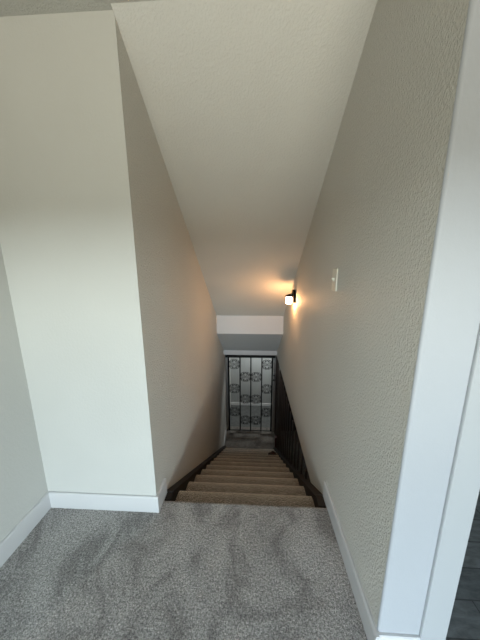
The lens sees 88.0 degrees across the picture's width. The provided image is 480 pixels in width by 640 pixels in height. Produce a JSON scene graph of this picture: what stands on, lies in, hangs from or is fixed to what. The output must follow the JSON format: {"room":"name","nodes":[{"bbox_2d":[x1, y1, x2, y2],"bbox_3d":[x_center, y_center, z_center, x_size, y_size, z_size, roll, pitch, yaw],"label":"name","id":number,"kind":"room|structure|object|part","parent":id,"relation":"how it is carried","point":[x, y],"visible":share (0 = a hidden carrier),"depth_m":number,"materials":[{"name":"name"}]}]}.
{"room":"staircase landing","nodes":[
{"label":"staircase landing","id":0,"kind":"room"},
{"bbox_2d":[0,244,47,542],"bbox_3d":[-1.405,0.306,-0.112,0.100,2.960,3.111,0,12,3],"label":"wall","id":1,"kind":"structure","parent":0,"point":[23,484],"depth_m":1.41,"materials":[{"name":"paint"}]},
{"bbox_2d":[0,491,50,567],"bbox_3d":[-1.341,1.502,0.134,0.015,0.116,3.111,0,12,3],"label":"baseboard","id":2,"kind":"structure","parent":1,"relation":"attached to","point":[10,543],"depth_m":1.45,"materials":[{"name":"grey paint"}]},
{"bbox_2d":[0,10,156,495],"bbox_3d":[-0.956,-0.021,1.449,0.830,2.960,0.120,0,12,3],"label":"wall","id":3,"kind":"structure","parent":0,"point":[67,242],"depth_m":1.31,"materials":[{"name":"paint"}]},
{"bbox_2d":[49,491,159,512],"bbox_3d":[-0.889,1.190,1.628,0.730,0.116,0.015,0,12,3],"label":"baseboard","id":4,"kind":"structure","parent":3,"relation":"attached to","point":[58,499],"depth_m":1.62,"materials":[{"name":"grey paint"}]},
{"bbox_2d":[0,0,156,16],"bbox_3d":[0.503,-1.265,0.324,3.845,0.120,5.000,0,12,3],"label":"ceiling","id":5,"kind":"structure","parent":0,"point":[7,7],"depth_m":1.07,"materials":[{"name":"paint"}]},
{"bbox_2d":[115,18,230,493],"bbox_3d":[-0.463,0.538,4.158,0.120,5.160,5.236,0,12,3],"label":"wall","id":6,"kind":"structure","parent":0,"point":[185,358],"depth_m":1.83,"materials":[{"name":"paint"}]},
{"bbox_2d":[157,478,166,508],"bbox_3d":[-0.528,1.201,1.691,0.015,0.166,0.141,0,12,3],"label":"baseboard","id":7,"kind":"structure","parent":6,"relation":"attached to","point":[162,492],"depth_m":1.67,"materials":[{"name":"grey paint"}]},
{"bbox_2d":[223,425,226,445],"bbox_3d":[-0.336,2.645,5.561,0.015,0.116,0.764,0,12,3],"label":"baseboard","id":8,"kind":"structure","parent":6,"relation":"attached to","point":[226,425],"depth_m":5.60,"materials":[{"name":"grey paint"}]},
{"bbox_2d":[225,357,228,428],"bbox_3d":[-0.293,1.633,5.816,0.062,1.995,0.128,0,12,3],"label":"trim","id":9,"kind":"structure","parent":6,"relation":"attached to","point":[226,359],"depth_m":5.77,"materials":[{"name":"paint"}]},
{"bbox_2d":[225,355,275,430],"bbox_3d":[0.234,1.687,5.711,1.120,1.918,0.092,1,12,6],"label":"gate","id":10,"kind":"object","parent":6,"relation":"in","point":[238,388],"depth_m":5.68,"materials":[{"name":"black metal"}]},
{"bbox_3d":[0.240,2.620,5.912,1.017,0.010,0.028,0,12,3],"label":"rail","id":11,"kind":"part","parent":10,"relation":"part of","materials":[{"name":"black metal"}]},
{"bbox_2d":[0,501,366,639],"bbox_3d":[0.424,1.659,0.115,3.745,0.200,3.194,0,12,3],"label":"floor","id":12,"kind":"structure","parent":0,"point":[184,570],"depth_m":1.27,"materials":[{"name":"grey carpet"}]},
{"bbox_2d":[111,0,376,315],"bbox_3d":[0.087,-0.769,2.589,1.125,2.007,2.816,0,12,3],"label":"ceiling","id":13,"kind":"structure","parent":0,"point":[245,101],"depth_m":1.43,"materials":[{"name":"paint"}]},
{"bbox_2d":[217,334,282,350],"bbox_3d":[0.189,0.367,4.699,1.125,0.731,0.860,0,12,3],"label":"ceiling","id":14,"kind":"structure","parent":0,"point":[251,342],"depth_m":4.64,"materials":[{"name":"paint"}]},
{"bbox_2d":[216,315,283,333],"bbox_3d":[0.166,-0.020,4.201,1.125,0.517,0.040,0,12,3],"label":"wall","id":15,"kind":"structure","parent":0,"point":[225,324],"depth_m":4.20,"materials":[{"name":"paint"}]},
{"bbox_2d":[230,358,279,403],"bbox_3d":[0.789,1.158,6.795,2.115,2.537,0.100,0,12,3],"label":"wall","id":16,"kind":"structure","parent":0,"point":[245,362],"depth_m":6.88,"materials":[{"name":"paint"}]},
{"bbox_2d":[231,402,270,405],"bbox_3d":[0.792,2.377,6.990,2.115,0.070,0.015,0,12,3],"label":"baseboard","id":17,"kind":"structure","parent":16,"relation":"attached to","point":[232,403],"depth_m":7.00,"materials":[{"name":"white paint"}]},
{"bbox_2d":[225,405,310,481],"bbox_3d":[1.411,2.962,4.529,3.615,0.100,5.200,0,12,3],"label":"floor","id":18,"kind":"structure","parent":0,"point":[234,438],"depth_m":5.77,"materials":[{"name":"wood"}]},
{"bbox_2d":[165,446,325,507],"bbox_3d":[0.115,1.998,3.467,1.123,2.230,3.260,0,12,3],"label":"staircase","id":19,"kind":"structure","parent":18,"relation":"on","point":[229,475],"depth_m":2.30,"materials":[{"name":"beige carpet"}]},
{"bbox_2d":[274,355,306,478],"bbox_3d":[0.717,2.016,4.040,0.098,1.957,3.193,0,12,3],"label":"balustrade","id":20,"kind":"object","parent":19,"relation":"attached to","point":[279,393],"visible":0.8,"depth_m":4.01,"materials":[{"name":"black metal"}]},
{"bbox_2d":[279,373,296,430],"bbox_3d":[2.103,1.665,5.700,2.370,1.957,0.120,0,12,3],"label":"wall","id":21,"kind":"structure","parent":0,"point":[292,418],"depth_m":5.81,"materials":[{"name":"beige paint"}]},
{"bbox_2d":[277,0,468,627],"bbox_3d":[0.731,-0.325,3.047,0.120,3.030,4.642,0,12,3],"label":"wall","id":22,"kind":"structure","parent":0,"point":[347,356],"depth_m":1.05,"materials":[{"name":"paint"}]},
{"bbox_2d":[223,350,276,354],"bbox_3d":[0.214,0.619,5.211,1.125,0.232,0.040,0,12,3],"label":"trim","id":23,"kind":"structure","parent":22,"relation":"attached to","point":[225,352],"depth_m":5.21,"materials":[{"name":"paint"}]},
{"bbox_2d":[272,358,275,430],"bbox_3d":[0.794,1.639,5.760,0.072,1.995,0.128,0,12,3],"label":"trim","id":24,"kind":"structure","parent":22,"relation":"attached to","point":[274,359],"depth_m":5.74,"materials":[{"name":"paint"}]},
{"bbox_2d":[285,290,295,303],"bbox_3d":[0.612,-0.283,3.034,0.116,0.166,0.132,0,12,3],"label":"wall lamp","id":25,"kind":"object","parent":22,"relation":"attached to","point":[291,297],"visible":1,"depth_m":3.01,"materials":[{"name":"white glass"}]},
{"bbox_3d":[0.598,-0.243,3.047,0.070,0.082,0.070,0,12,3],"label":"lamp shade","id":26,"kind":"part","parent":25,"relation":"part of","materials":[{"name":"white glass"}]},
{"bbox_2d":[331,269,337,290],"bbox_3d":[0.581,-0.250,1.545,0.024,0.136,0.084,0,12,3],"label":"light switch","id":27,"kind":"object","parent":22,"relation":"attached to","point":[334,278],"visible":1,"depth_m":1.54,"materials":[{"name":"grey plastic"}]},
{"bbox_2d":[323,481,379,639],"bbox_3d":[0.566,1.263,1.365,0.015,0.166,0.741,0,12,3],"label":"baseboard","id":28,"kind":"structure","parent":22,"relation":"attached to","point":[371,631],"depth_m":1.23,"materials":[{"name":"grey paint"}]},
{"bbox_2d":[377,0,479,634],"bbox_3d":[1.446,0.010,0.756,1.790,2.760,0.120,0,12,3],"label":"doorway","id":29,"kind":"structure","parent":22,"relation":"in","point":[451,313],"depth_m":0.76,"materials":[{"name":"paint"}]},
{"bbox_2d":[378,632,420,639],"bbox_3d":[0.634,1.313,1.001,0.158,0.116,0.015,0,12,3],"label":"baseboard","id":30,"kind":"structure","parent":29,"relation":"attached to","point":[383,635],"depth_m":0.99,"materials":[{"name":"grey paint"}]},
{"bbox_2d":[419,324,479,639],"bbox_3d":[1.212,0.319,0.825,1.002,2.130,0.135,0,12,3],"label":"door frame","id":31,"kind":"structure","parent":22,"relation":"attached to","point":[463,488],"depth_m":0.86,"materials":[{"name":"grey paint"}]},
{"bbox_2d":[446,491,479,639],"bbox_3d":[1.568,1.245,2.094,1.670,0.196,2.248,0,12,3],"label":"tile","id":32,"kind":"structure","parent":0,"point":[464,624],"depth_m":1.20,"materials":[{"name":"tile"}]}
]}

